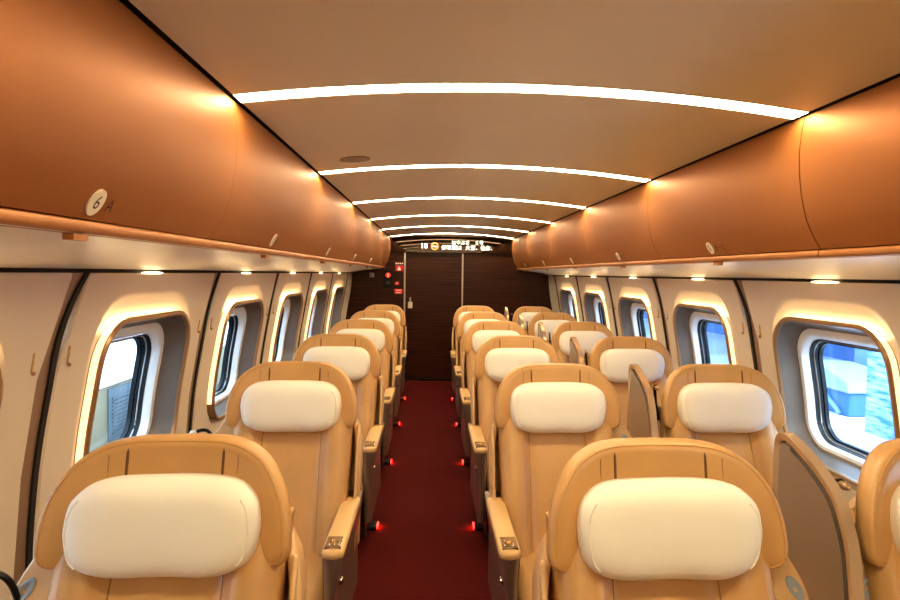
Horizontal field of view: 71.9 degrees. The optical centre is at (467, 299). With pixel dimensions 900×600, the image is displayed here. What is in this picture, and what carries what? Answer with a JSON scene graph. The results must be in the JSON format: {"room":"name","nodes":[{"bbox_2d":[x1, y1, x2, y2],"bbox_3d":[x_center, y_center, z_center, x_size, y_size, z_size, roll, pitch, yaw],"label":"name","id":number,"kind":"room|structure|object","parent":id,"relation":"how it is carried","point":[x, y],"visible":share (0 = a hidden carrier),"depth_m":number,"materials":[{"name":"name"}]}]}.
{"room":"train carriage","nodes":[
{"label":"train carriage","id":0,"kind":"room"},
{"bbox_2d":[0,273,351,599],"bbox_3d":[-1.398,0.643,2.878,0.154,1.536,12.250,1,2,-3],"label":"wall","id":1,"kind":"structure","parent":0,"point":[31,304],"depth_m":2.06,"materials":[{"name":"beige plastic"}]},
{"bbox_2d":[14,273,89,583],"bbox_3d":[-1.357,0.680,1.996,0.152,1.536,0.268,1,2,-3],"label":"trim","id":2,"kind":"structure","parent":1,"relation":"attached to","point":[19,566],"depth_m":1.92,"materials":[{"name":"beige plastic"}]},
{"bbox_2d":[0,0,236,267],"bbox_3d":[-0.949,-0.418,1.169,0.576,0.710,1.400,1,2,-3],"label":"bin","id":3,"kind":"object","parent":1,"relation":"attached to","point":[113,143],"visible":1,"depth_m":1.19,"materials":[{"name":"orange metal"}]},
{"bbox_2d":[74,272,190,463],"bbox_3d":[-1.430,0.317,2.566,0.290,0.870,0.808,1,2,-3],"label":"window","id":4,"kind":"structure","parent":1,"relation":"in","point":[163,343],"depth_m":2.89,"materials":[{"name":"grey plastic"}]},
{"bbox_2d":[75,335,108,462],"bbox_3d":[-1.338,0.384,2.200,0.105,0.518,0.047,1,2,-3],"label":"light","id":5,"kind":"object","parent":4,"relation":"attached to","point":[83,440],"depth_m":2.18,"materials":[{"name":"white"}]},
{"bbox_2d":[102,318,125,334],"bbox_3d":[-1.318,0.102,2.576,0.034,0.080,0.725,1,2,-3],"label":"light","id":6,"kind":"object","parent":4,"relation":"attached to","point":[112,329],"depth_m":2.25,"materials":[{"name":"white plastic"}]},
{"bbox_2d":[0,267,350,272],"bbox_3d":[-1.417,-0.114,2.844,0.168,0.110,12.250,1,2,-3],"label":"trim","id":7,"kind":"structure","parent":1,"relation":"attached to","point":[2,270],"depth_m":2.26,"materials":[{"name":"plastic"}]},
{"bbox_2d":[55,100,319,269],"bbox_3d":[-1.031,-0.477,2.566,0.576,0.710,1.400,1,2,-3],"label":"bin","id":8,"kind":"object","parent":1,"relation":"attached to","point":[271,213],"visible":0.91,"depth_m":2.31,"materials":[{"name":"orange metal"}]},
{"bbox_2d":[186,273,220,432],"bbox_3d":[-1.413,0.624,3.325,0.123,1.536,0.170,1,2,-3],"label":"trim","id":9,"kind":"structure","parent":1,"relation":"attached to","point":[219,274],"depth_m":3.24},
{"bbox_2d":[207,272,263,420],"bbox_3d":[-1.507,0.261,3.862,0.290,0.870,0.808,1,2,-3],"label":"window","id":10,"kind":"structure","parent":1,"relation":"in","point":[245,319],"depth_m":4.18,"materials":[{"name":"beige plastic"}]},
{"bbox_2d":[207,312,227,403],"bbox_3d":[-1.414,0.328,3.497,0.105,0.518,0.047,1,2,-3],"label":"light","id":11,"kind":"object","parent":10,"relation":"attached to","point":[223,322],"depth_m":3.47,"materials":[{"name":"white plastic"}]},
{"bbox_2d":[260,273,278,363],"bbox_3d":[-1.490,0.568,4.622,0.123,1.536,0.170,1,2,-3],"label":"trim","id":12,"kind":"structure","parent":1,"relation":"attached to","point":[277,273],"depth_m":4.53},
{"bbox_2d":[217,174,352,270],"bbox_3d":[-1.114,-0.537,3.962,0.576,0.710,1.400,1,2,-3],"label":"bin","id":13,"kind":"object","parent":1,"relation":"attached to","point":[330,242],"visible":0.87,"depth_m":3.79,"materials":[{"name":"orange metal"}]},
{"bbox_2d":[269,273,302,361],"bbox_3d":[-1.584,0.206,5.159,0.290,0.870,0.808,1,2,-3],"label":"window","id":14,"kind":"structure","parent":1,"relation":"in","point":[290,306],"depth_m":5.50,"materials":[{"name":"beige plastic"}]},
{"bbox_2d":[269,302,282,361],"bbox_3d":[-1.491,0.273,4.793,0.105,0.518,0.047,1,2,-3],"label":"light","id":15,"kind":"object","parent":14,"relation":"attached to","point":[280,306],"depth_m":4.77,"materials":[{"name":"white plastic"}]},
{"bbox_2d":[304,273,327,340],"bbox_3d":[-1.660,0.150,6.456,0.290,0.870,0.808,1,2,-3],"label":"window","id":16,"kind":"structure","parent":1,"relation":"in","point":[314,325],"depth_m":6.81,"materials":[{"name":"beige plastic"}]},
{"bbox_2d":[304,296,313,340],"bbox_3d":[-1.568,0.217,6.090,0.105,0.518,0.047,1,2,-3],"label":"light","id":17,"kind":"object","parent":16,"relation":"attached to","point":[312,298],"depth_m":6.07,"materials":[{"name":"white plastic"}]},
{"bbox_2d":[283,204,370,271],"bbox_3d":[-1.196,-0.597,5.358,0.576,0.710,1.400,1,2,-3],"label":"bin","id":18,"kind":"object","parent":1,"relation":"attached to","point":[358,249],"visible":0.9,"depth_m":5.24,"materials":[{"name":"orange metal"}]},
{"bbox_2d":[326,273,343,333],"bbox_3d":[-1.737,0.095,7.752,0.290,0.870,0.808,1,2,-3],"label":"window","id":19,"kind":"structure","parent":1,"relation":"in","point":[338,292],"depth_m":8.11,"materials":[{"name":"beige plastic"}]},
{"bbox_2d":[326,292,334,333],"bbox_3d":[-1.644,0.162,7.386,0.105,0.518,0.047,1,2,-3],"label":"light","id":20,"kind":"object","parent":19,"relation":"attached to","point":[333,295],"depth_m":7.36,"materials":[{"name":"white plastic"}]},
{"bbox_2d":[316,220,381,271],"bbox_3d":[-1.279,-0.656,6.755,0.576,0.710,1.400,1,2,-3],"label":"bin","id":21,"kind":"object","parent":1,"relation":"attached to","point":[375,247],"visible":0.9,"depth_m":6.65,"materials":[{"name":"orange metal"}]},
{"bbox_2d":[339,230,390,271],"bbox_3d":[-1.365,-0.719,8.206,0.576,0.710,1.510,1,2,-3],"label":"bin","id":22,"kind":"object","parent":1,"relation":"attached to","point":[385,251],"visible":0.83,"depth_m":8.11,"materials":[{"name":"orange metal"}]},
{"bbox_2d":[352,381,491,599],"bbox_3d":[0.095,1.472,3.001,3.240,0.050,12.250,1,2,-3],"label":"floor","id":23,"kind":"structure","parent":0,"point":[425,545],"depth_m":4.00,"materials":[{"name":"red carpet"}]},
{"bbox_2d":[0,433,306,599],"bbox_3d":[-0.754,0.930,1.202,0.747,1.160,0.968,1,2,-3],"label":"passenger seat","id":24,"kind":"object","parent":23,"relation":"on","point":[178,516],"visible":1,"depth_m":1.42,"materials":[{"name":"beige leather"}]},
{"bbox_2d":[0,571,20,599],"bbox_3d":[-1.082,0.657,1.405,0.110,0.083,0.054,1,2,-3],"label":"reading lamp","id":25,"kind":"object","parent":24,"relation":"attached to","point":[15,589],"depth_m":1.42,"materials":[{"name":"black rubber"}]},
{"bbox_2d":[19,577,35,599],"bbox_3d":[-1.023,0.671,1.433,0.044,0.053,0.017,0,2,-16],"label":"socket","id":26,"kind":"object","parent":24,"relation":"attached to","point":[27,585],"depth_m":1.43,"materials":[{"name":"grey plastic"}]},
{"bbox_2d":[62,473,260,578],"bbox_3d":[-0.699,0.526,1.440,0.436,0.221,0.148,1,2,-3],"label":"pillow","id":27,"kind":"object","parent":24,"relation":"on","point":[115,525],"depth_m":1.39,"materials":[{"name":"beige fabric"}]},
{"bbox_2d":[189,361,362,599],"bbox_3d":[-0.831,0.875,2.499,0.747,1.160,0.968,1,2,-3],"label":"passenger seat","id":28,"kind":"object","parent":23,"relation":"on","point":[304,414],"visible":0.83,"depth_m":2.68,"materials":[{"name":"beige leather"}]},
{"bbox_2d":[189,428,212,433],"bbox_3d":[-1.159,0.601,2.702,0.110,0.083,0.054,1,2,-3],"label":"reading lamp","id":29,"kind":"object","parent":28,"relation":"attached to","point":[208,431],"depth_m":2.70,"materials":[{"name":"black rubber"}]},
{"bbox_2d":[240,380,341,431],"bbox_3d":[-0.776,0.471,2.737,0.436,0.221,0.148,1,2,-3],"label":"pillow","id":30,"kind":"object","parent":28,"relation":"on","point":[265,405],"depth_m":2.68,"materials":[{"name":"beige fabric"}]},
{"bbox_2d":[304,552,323,599],"bbox_3d":[-0.760,1.122,2.356,0.470,0.120,0.550,1,2,-3],"label":"seat cushion","id":31,"kind":"object","parent":28,"relation":"on","point":[313,560],"depth_m":2.39,"materials":[{"name":"beige leather"}]},
{"bbox_2d":[293,334,383,543],"bbox_3d":[-0.907,0.819,3.795,0.747,1.160,0.968,1,2,-3],"label":"passenger seat","id":32,"kind":"object","parent":23,"relation":"on","point":[357,355],"visible":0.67,"depth_m":3.98,"materials":[{"name":"beige leather"}]},
{"bbox_2d":[303,346,370,380],"bbox_3d":[-0.852,0.415,4.033,0.436,0.221,0.148,1,2,-3],"label":"pillow","id":33,"kind":"object","parent":32,"relation":"on","point":[355,361],"depth_m":3.98,"materials":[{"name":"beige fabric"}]},
{"bbox_2d":[329,319,395,468],"bbox_3d":[-0.984,0.764,5.092,0.747,1.160,0.968,1,2,-3],"label":"passenger seat","id":34,"kind":"object","parent":23,"relation":"on","point":[377,331],"visible":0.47,"depth_m":5.30,"materials":[{"name":"beige leather"}]},
{"bbox_2d":[336,329,384,351],"bbox_3d":[-0.929,0.360,5.330,0.436,0.221,0.148,1,2,-3],"label":"pillow","id":35,"kind":"object","parent":34,"relation":"on","point":[377,336],"depth_m":5.29,"materials":[{"name":"beige fabric"}]},
{"bbox_2d":[350,310,401,425],"bbox_3d":[-1.061,0.708,6.388,0.747,1.160,0.968,1,2,-3],"label":"passenger seat","id":36,"kind":"object","parent":23,"relation":"on","point":[390,319],"visible":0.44,"depth_m":6.62,"materials":[{"name":"beige leather"}]},
{"bbox_2d":[360,318,393,334],"bbox_3d":[-1.006,0.304,6.626,0.436,0.221,0.148,1,2,-3],"label":"pillow","id":37,"kind":"object","parent":36,"relation":"on","point":[389,322],"depth_m":6.60,"materials":[{"name":"beige fabric"}]},
{"bbox_2d":[364,304,406,399],"bbox_3d":[-1.137,0.653,7.685,0.747,1.160,0.968,1,2,-3],"label":"passenger seat","id":38,"kind":"object","parent":23,"relation":"on","point":[394,309],"visible":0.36,"depth_m":7.92,"materials":[{"name":"beige leather"}]},
{"bbox_2d":[450,306,493,400],"bbox_3d":[0.125,0.668,7.738,0.684,1.160,0.968,1,2,-3],"label":"passenger seat","id":39,"kind":"object","parent":23,"relation":"on","point":[463,310],"visible":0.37,"depth_m":7.95,"materials":[{"name":"beige leather"}]},
{"bbox_2d":[454,312,506,425],"bbox_3d":[0.202,0.724,6.442,0.684,1.160,0.968,1,2,-3],"label":"passenger seat","id":40,"kind":"object","parent":23,"relation":"on","point":[470,318],"visible":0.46,"depth_m":6.64,"materials":[{"name":"beige leather"}]},
{"bbox_2d":[464,319,499,334],"bbox_3d":[0.171,0.319,6.674,0.436,0.221,0.148,1,2,-3],"label":"pillow","id":41,"kind":"object","parent":40,"relation":"on","point":[467,322],"depth_m":6.64,"materials":[{"name":"beige fabric"}]},
{"bbox_2d":[459,321,526,464],"bbox_3d":[0.279,0.779,5.145,0.684,1.160,0.968,1,2,-3],"label":"passenger seat","id":42,"kind":"object","parent":23,"relation":"on","point":[477,333],"visible":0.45,"depth_m":5.33,"materials":[{"name":"beige leather"}]},
{"bbox_2d":[472,330,519,352],"bbox_3d":[0.248,0.374,5.378,0.436,0.221,0.148,1,2,-3],"label":"pillow","id":43,"kind":"object","parent":42,"relation":"on","point":[478,336],"depth_m":5.34,"materials":[{"name":"beige fabric"}]},
{"bbox_2d":[468,335,559,538],"bbox_3d":[0.355,0.835,3.849,0.684,1.160,0.968,1,2,-3],"label":"passenger seat","id":44,"kind":"object","parent":23,"relation":"on","point":[496,356],"visible":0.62,"depth_m":4.02,"materials":[{"name":"beige leather"}]},
{"bbox_2d":[485,348,550,381],"bbox_3d":[0.325,0.430,4.081,0.436,0.221,0.148,1,2,-3],"label":"pillow","id":45,"kind":"object","parent":44,"relation":"on","point":[499,362],"depth_m":4.03,"materials":[{"name":"beige fabric"}]},
{"bbox_2d":[511,306,551,335],"bbox_3d":[0.876,0.677,7.783,0.622,1.160,0.968,1,2,-3],"label":"passenger seat","id":46,"kind":"object","parent":23,"relation":"on","point":[527,312],"visible":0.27,"depth_m":8.03,"materials":[{"name":"beige leather"}]},
{"bbox_2d":[521,312,541,328],"bbox_3d":[0.856,0.272,8.016,0.436,0.221,0.148,1,2,-3],"label":"pillow","id":47,"kind":"object","parent":46,"relation":"on","point":[527,316],"depth_m":7.96,"materials":[{"name":"beige fabric"}]},
{"bbox_2d":[526,312,576,341],"bbox_3d":[0.952,0.732,6.486,0.622,1.160,0.968,1,2,-3],"label":"passenger seat","id":48,"kind":"object","parent":23,"relation":"on","point":[550,320],"visible":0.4,"depth_m":6.71,"materials":[{"name":"beige leather"}]},
{"bbox_2d":[534,320,569,339],"bbox_3d":[0.933,0.327,6.720,0.436,0.221,0.148,1,2,-3],"label":"pillow","id":49,"kind":"object","parent":48,"relation":"on","point":[550,326],"depth_m":6.67,"materials":[{"name":"beige fabric"}]},
{"bbox_2d":[484,363,630,599],"bbox_3d":[0.432,0.890,2.552,0.684,1.160,0.968,1,2,-3],"label":"passenger seat","id":50,"kind":"object","parent":23,"relation":"on","point":[545,413],"visible":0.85,"depth_m":2.73,"materials":[{"name":"beige leather"}]},
{"bbox_2d":[518,552,535,599],"bbox_3d":[0.417,1.136,2.404,0.470,0.120,0.550,1,2,-3],"label":"seat cushion","id":51,"kind":"object","parent":50,"relation":"on","point":[527,559],"depth_m":2.42,"materials":[{"name":"beige leather"}]},
{"bbox_2d":[510,382,606,432],"bbox_3d":[0.401,0.485,2.785,0.436,0.221,0.148,1,2,-3],"label":"pillow","id":52,"kind":"object","parent":50,"relation":"on","point":[535,407],"depth_m":2.73,"materials":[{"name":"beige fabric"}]},
{"bbox_2d":[569,337,583,364],"bbox_3d":[0.744,0.853,3.965,0.066,1.164,0.818,1,2,-3],"label":"divider","id":53,"kind":"object","parent":23,"relation":"on","point":[575,353],"visible":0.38,"depth_m":4.20,"materials":[{"name":"brown plastic"}]},
{"bbox_2d":[548,322,612,364],"bbox_3d":[1.029,0.788,5.190,0.622,1.160,0.968,1,2,-3],"label":"passenger seat","id":54,"kind":"object","parent":23,"relation":"on","point":[587,334],"visible":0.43,"depth_m":5.39,"materials":[{"name":"beige leather"}]},
{"bbox_2d":[559,331,606,355],"bbox_3d":[1.010,0.383,5.423,0.436,0.221,0.148,1,2,-3],"label":"pillow","id":55,"kind":"object","parent":54,"relation":"on","point":[586,340],"depth_m":5.37,"materials":[{"name":"beige fabric"}]},
{"bbox_2d":[585,336,673,427],"bbox_3d":[1.106,0.843,3.893,0.622,1.160,0.968,1,2,-3],"label":"passenger seat","id":56,"kind":"object","parent":23,"relation":"on","point":[612,356],"visible":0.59,"depth_m":4.09,"materials":[{"name":"beige leather"}]},
{"bbox_2d":[599,349,664,381],"bbox_3d":[1.086,0.438,4.127,0.436,0.221,0.148,1,2,-3],"label":"pillow","id":57,"kind":"object","parent":56,"relation":"on","point":[614,364],"depth_m":4.07,"materials":[{"name":"beige fabric"}]},
{"bbox_2d":[627,364,657,437],"bbox_3d":[0.820,0.909,2.668,0.066,1.164,0.818,1,2,-3],"label":"divider","id":58,"kind":"object","parent":23,"relation":"on","point":[641,408],"visible":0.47,"depth_m":2.88,"materials":[{"name":"brown plastic"}]},
{"bbox_2d":[532,438,808,599],"bbox_3d":[0.499,0.946,1.230,0.684,1.160,0.968,1,2,-3],"label":"passenger seat","id":59,"kind":"object","parent":23,"relation":"on","point":[627,518],"visible":1,"depth_m":1.44,"materials":[{"name":"beige leather"}]},
{"bbox_2d":[577,477,761,580],"bbox_3d":[0.469,0.541,1.463,0.436,0.221,0.148,1,2,-3],"label":"pillow","id":60,"kind":"object","parent":59,"relation":"on","point":[629,528],"depth_m":1.41,"materials":[{"name":"beige fabric"}]},
{"bbox_2d":[785,576,804,599],"bbox_3d":[0.787,0.694,1.494,0.044,0.053,0.017,1,2,9],"label":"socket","id":61,"kind":"object","parent":59,"relation":"attached to","point":[794,585],"depth_m":1.49,"materials":[{"name":"grey plastic"}]},
{"bbox_2d":[653,364,785,489],"bbox_3d":[1.182,0.898,2.597,0.622,1.160,0.968,1,2,-3],"label":"passenger seat","id":62,"kind":"object","parent":23,"relation":"on","point":[738,409],"visible":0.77,"depth_m":2.80,"materials":[{"name":"beige leather"}]},
{"bbox_2d":[653,385,659,420],"bbox_3d":[0.886,0.499,2.894,0.048,0.209,0.073,1,2,-3],"label":"reading lamp","id":63,"kind":"object","parent":62,"relation":"attached to","point":[655,387],"depth_m":2.91,"materials":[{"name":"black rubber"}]},
{"bbox_2d":[677,383,771,432],"bbox_3d":[1.163,0.494,2.830,0.436,0.221,0.148,1,2,-3],"label":"pillow","id":64,"kind":"object","parent":62,"relation":"on","point":[701,407],"depth_m":2.77,"materials":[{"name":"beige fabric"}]},
{"bbox_2d":[772,432,864,599],"bbox_3d":[0.897,0.964,1.372,0.066,1.164,0.818,1,2,-3],"label":"divider","id":65,"kind":"object","parent":23,"relation":"on","point":[824,548],"visible":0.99,"depth_m":1.57,"materials":[{"name":"brown plastic"}]},
{"bbox_2d":[835,438,899,599],"bbox_3d":[1.250,0.955,1.275,0.622,1.160,0.968,1,2,-3],"label":"passenger seat","id":66,"kind":"object","parent":23,"relation":"on","point":[875,508],"visible":0.75,"depth_m":1.49,"materials":[{"name":"beige leather"}]},
{"bbox_2d":[835,478,850,490],"bbox_3d":[0.953,0.555,1.572,0.048,0.209,0.073,1,2,-3],"label":"reading lamp","id":67,"kind":"object","parent":66,"relation":"attached to","point":[843,485],"depth_m":1.55,"materials":[{"name":"metal"}]},
{"bbox_2d":[863,577,869,599],"bbox_3d":[0.970,0.696,1.504,0.044,0.053,0.017,0,2,-16],"label":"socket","id":68,"kind":"object","parent":66,"relation":"attached to","point":[866,580],"depth_m":1.50,"materials":[{"name":"grey plastic"}]},
{"bbox_2d":[890,485,899,554],"bbox_3d":[1.230,0.550,1.508,0.436,0.221,0.148,1,2,-3],"label":"pillow","id":69,"kind":"object","parent":66,"relation":"on","point":[894,489],"depth_m":1.48,"materials":[{"name":"beige fabric"}]},
{"bbox_2d":[346,234,551,321],"bbox_3d":[-0.252,0.036,9.091,3.188,2.300,0.060,1,2,-3],"label":"wall","id":70,"kind":"structure","parent":0,"point":[494,281],"depth_m":9.07,"materials":[{"name":"brown wood"}]},
{"bbox_2d":[384,270,392,287],"bbox_3d":[-1.158,-0.305,8.982,0.128,0.258,0.030,1,2,-3],"label":"alarm box","id":71,"kind":"object","parent":70,"relation":"attached to","point":[388,274],"visible":1,"depth_m":8.98,"materials":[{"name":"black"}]},
{"bbox_2d":[405,378,451,380],"bbox_3d":[-0.522,1.167,9.112,0.840,0.030,0.062,1,2,-3],"label":"trim","id":72,"kind":"structure","parent":70,"relation":"attached to","point":[406,379],"depth_m":9.08,"materials":[{"name":"black rubber"}]},
{"bbox_2d":[405,253,461,378],"bbox_3d":[-0.508,0.251,9.067,0.840,1.865,0.075,1,2,-3],"label":"door","id":73,"kind":"structure","parent":70,"relation":"in","point":[433,282],"depth_m":9.06,"materials":[{"name":"brown wood"}]},
{"bbox_2d":[391,236,510,253],"bbox_3d":[-0.238,-0.805,9.020,1.740,0.233,0.051,1,2,-3],"label":"display","id":74,"kind":"object","parent":70,"relation":"attached to","point":[440,244],"visible":1,"depth_m":9.00,"materials":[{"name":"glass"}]},
{"bbox_2d":[515,73,899,237],"bbox_3d":[1.066,-0.743,2.964,0.116,0.195,12.250,1,2,-3],"label":"trim","id":75,"kind":"structure","parent":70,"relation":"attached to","point":[898,74],"depth_m":2.25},
{"bbox_2d":[128,0,899,238],"bbox_3d":[0.126,-0.747,2.908,1.768,0.208,12.250,1,2,-3],"label":"ceiling","id":76,"kind":"structure","parent":0,"point":[805,55],"depth_m":1.74,"materials":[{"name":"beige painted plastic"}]},
{"bbox_2d":[119,0,388,235],"bbox_3d":[-0.815,-0.764,2.852,0.116,0.195,12.250,1,2,-3],"label":"trim","id":77,"kind":"structure","parent":76,"relation":"attached to","point":[129,5],"depth_m":1.73,"materials":[{"name":"black plastic"}]},
{"bbox_2d":[339,156,369,162],"bbox_3d":[-0.547,-0.681,2.997,0.147,0.019,0.147,1,2,3],"label":"ceiling speaker","id":78,"kind":"object","parent":76,"relation":"attached to","point":[352,159],"visible":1,"depth_m":2.98},
{"bbox_2d":[371,214,550,222],"bbox_3d":[-0.065,-0.818,6.117,1.764,0.080,0.092,1,2,-3],"label":"strip light","id":79,"kind":"object","parent":76,"relation":"attached to","point":[445,214],"visible":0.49,"depth_m":6.12,"materials":[{"name":"white plastic"}]},
{"bbox_2d":[353,197,585,208],"bbox_3d":[0.018,-0.758,4.721,1.764,0.080,0.092,1,2,-3],"label":"strip light","id":80,"kind":"object","parent":76,"relation":"attached to","point":[418,197],"visible":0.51,"depth_m":4.72,"materials":[{"name":"glowing white light diffuser"}]},
{"bbox_2d":[319,164,650,181],"bbox_3d":[0.100,-0.699,3.325,1.764,0.080,0.092,1,2,-3],"label":"strip light","id":81,"kind":"object","parent":76,"relation":"attached to","point":[425,165],"visible":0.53,"depth_m":3.32,"materials":[{"name":"glowing white light diffuser"}]},
{"bbox_2d":[233,82,808,118],"bbox_3d":[0.183,-0.639,1.929,1.764,0.080,0.092,1,2,-3],"label":"strip light","id":82,"kind":"object","parent":76,"relation":"attached to","point":[782,112],"visible":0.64,"depth_m":1.93,"materials":[{"name":"white plastic"}]},
{"bbox_2d":[548,276,899,501],"bbox_3d":[1.610,0.677,3.057,0.154,1.536,12.250,1,2,-3],"label":"wall","id":83,"kind":"structure","parent":0,"point":[876,306],"depth_m":3.30,"materials":[{"name":"beige plastic"}]},
{"bbox_2d":[512,233,567,274],"bbox_3d":[0.975,-0.692,8.345,0.576,0.710,1.510,1,2,-3],"label":"bin","id":84,"kind":"object","parent":83,"relation":"attached to","point":[520,253],"visible":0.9,"depth_m":8.23,"materials":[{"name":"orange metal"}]},
{"bbox_2d":[528,222,601,275],"bbox_3d":[1.061,-0.630,6.894,0.576,0.710,1.400,1,2,-3],"label":"bin","id":85,"kind":"object","parent":83,"relation":"attached to","point":[539,248],"visible":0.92,"depth_m":6.78,"materials":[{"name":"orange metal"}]},
{"bbox_2d":[560,276,578,321],"bbox_3d":[1.380,0.131,7.938,0.290,0.870,0.808,1,2,-3],"label":"window","id":86,"kind":"structure","parent":83,"relation":"in","point":[568,303],"depth_m":8.27,"materials":[{"name":"beige plastic"}]},
{"bbox_2d":[573,295,578,321],"bbox_3d":[1.330,0.196,7.564,0.105,0.518,0.047,1,2,-3],"label":"light","id":87,"kind":"object","parent":86,"relation":"attached to","point":[574,298],"depth_m":7.54,"materials":[{"name":"white plastic"}]},
{"bbox_2d":[583,292,609,329],"bbox_3d":[1.457,0.186,6.641,0.290,0.870,0.808,1,2,-3],"label":"window","id":88,"kind":"structure","parent":83,"relation":"in","point":[595,307],"depth_m":6.97,"materials":[{"name":"grey plastic"}]},
{"bbox_2d":[602,299,609,329],"bbox_3d":[1.407,0.251,6.267,0.105,0.518,0.047,1,2,-3],"label":"light","id":89,"kind":"object","parent":88,"relation":"attached to","point":[604,306],"depth_m":6.24,"materials":[{"name":"white plastic"}]},
{"bbox_2d":[550,206,651,276],"bbox_3d":[1.143,-0.570,5.498,0.576,0.710,1.400,1,2,-3],"label":"bin","id":90,"kind":"object","parent":83,"relation":"attached to","point":[569,250],"visible":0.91,"depth_m":5.36,"materials":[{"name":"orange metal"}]},
{"bbox_2d":[618,277,656,340],"bbox_3d":[1.533,0.241,5.345,0.290,0.870,0.808,1,2,-3],"label":"window","id":91,"kind":"structure","parent":83,"relation":"in","point":[631,310],"depth_m":5.67,"materials":[{"name":"white plastic"}]},
{"bbox_2d":[647,306,655,339],"bbox_3d":[1.483,0.307,4.971,0.105,0.518,0.047,1,2,-3],"label":"light","id":92,"kind":"object","parent":91,"relation":"attached to","point":[649,312],"depth_m":4.94,"materials":[{"name":"white plastic"}]},
{"bbox_2d":[652,278,668,351],"bbox_3d":[1.496,0.602,4.800,0.123,1.536,0.170,1,2,-3],"label":"trim","id":93,"kind":"structure","parent":83,"relation":"attached to","point":[657,291],"depth_m":4.71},
{"bbox_2d":[584,180,740,277],"bbox_3d":[1.226,-0.510,4.101,0.576,0.710,1.400,1,2,-3],"label":"bin","id":94,"kind":"object","parent":83,"relation":"attached to","point":[617,231],"visible":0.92,"depth_m":3.92,"materials":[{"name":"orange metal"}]},
{"bbox_2d":[673,278,736,366],"bbox_3d":[1.610,0.297,4.048,0.290,0.870,0.808,1,2,-3],"label":"window","id":95,"kind":"structure","parent":83,"relation":"in","point":[689,326],"depth_m":4.37,"materials":[{"name":"white plastic"}]},
{"bbox_2d":[722,317,735,364],"bbox_3d":[1.560,0.362,3.674,0.105,0.518,0.047,1,2,-3],"label":"light","id":96,"kind":"object","parent":95,"relation":"attached to","point":[725,323],"depth_m":3.65,"materials":[{"name":"white plastic"}]},
{"bbox_2d":[550,275,899,283],"bbox_3d":[1.650,-0.079,3.027,0.168,0.110,12.250,1,2,-3],"label":"trim","id":97,"kind":"structure","parent":83,"relation":"attached to","point":[705,278],"depth_m":3.20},
{"bbox_2d":[733,280,762,373],"bbox_3d":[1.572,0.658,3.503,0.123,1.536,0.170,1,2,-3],"label":"trim","id":98,"kind":"structure","parent":83,"relation":"attached to","point":[734,281],"depth_m":3.42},
{"bbox_2d":[648,112,899,279],"bbox_3d":[1.308,-0.451,2.705,0.576,0.710,1.400,1,2,-3],"label":"bin","id":99,"kind":"object","parent":83,"relation":"attached to","point":[738,210],"visible":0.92,"depth_m":2.45,"materials":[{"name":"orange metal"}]},
{"bbox_2d":[773,281,899,486],"bbox_3d":[1.687,0.352,2.752,0.290,0.870,0.808,1,2,-3],"label":"window","id":100,"kind":"structure","parent":83,"relation":"in","point":[799,344],"depth_m":3.05,"materials":[{"name":"white plastic"}]},
{"bbox_2d":[863,326,885,340],"bbox_3d":[1.579,0.136,2.749,0.034,0.080,0.725,1,2,-3],"label":"light","id":101,"kind":"object","parent":100,"relation":"attached to","point":[874,335],"depth_m":2.42,"materials":[{"name":"white plastic"}]},
{"bbox_2d":[881,341,899,423],"bbox_3d":[1.637,0.418,2.378,0.105,0.518,0.047,1,2,-3],"label":"light","id":102,"kind":"object","parent":100,"relation":"attached to","point":[893,375],"depth_m":2.35,"materials":[{"name":"white"}]},
{"bbox_2d":[800,76,899,267],"bbox_3d":[1.391,-0.391,1.309,0.576,0.710,1.400,1,2,-3],"label":"bin","id":103,"kind":"object","parent":83,"relation":"attached to","point":[850,147],"visible":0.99,"depth_m":1.76,"materials":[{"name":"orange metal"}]},
{"label":"outside","id":104,"kind":"structure","parent":0,"visible":0},
{"bbox_2d":[644,318,886,451],"bbox_3d":[8.028,1.347,17.578,13.850,1.000,46.000,1,2,-3],"label":"platform","id":105,"kind":"object","parent":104,"point":[851,430],"depth_m":6.37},
{"bbox_2d":[643,309,854,361],"bbox_3d":[6.725,-0.067,17.440,0.500,1.800,26.000,1,2,-3],"label":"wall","id":106,"kind":"structure","parent":105,"relation":"on","point":[845,353],"depth_m":11.56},
{"bbox_2d":[823,358,866,416],"bbox_3d":[4.258,0.972,7.362,0.600,0.500,1.588,1,2,-3],"label":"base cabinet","id":107,"kind":"object","parent":105,"relation":"on","point":[846,381],"visible":0.3,"depth_m":6.72,"materials":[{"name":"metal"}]},
{"bbox_2d":[854,345,867,365],"bbox_3d":[4.838,-0.572,18.109,4.600,2.700,22.400,1,2,-3],"label":"platform canopy","id":108,"kind":"object","parent":105,"relation":"on","point":[860,355],"visible":0.02,"depth_m":7.32,"materials":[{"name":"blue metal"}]},
{"bbox_2d":[865,347,894,439],"bbox_3d":[4.106,-0.184,3.845,0.250,3.100,4.200,1,2,-3],"label":"hoarding","id":109,"kind":"object","parent":105,"relation":"on","point":[878,411],"visible":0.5,"depth_m":5.82,"materials":[{"name":"blue"}]},
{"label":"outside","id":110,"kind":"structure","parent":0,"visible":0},
{"bbox_3d":[-6.400,1.506,16.731,7.250,0.350,46.000,1,2,-3],"label":"track bed","id":111,"kind":"object","parent":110,"visible":0},
{"bbox_2d":[89,323,228,452],"bbox_3d":[-5.453,-0.288,12.700,2.620,3.200,34.000,1,2,-3],"label":"train","id":112,"kind":"object","parent":111,"relation":"on","point":[110,416],"visible":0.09,"depth_m":6.70,"materials":[{"name":"white metal"}]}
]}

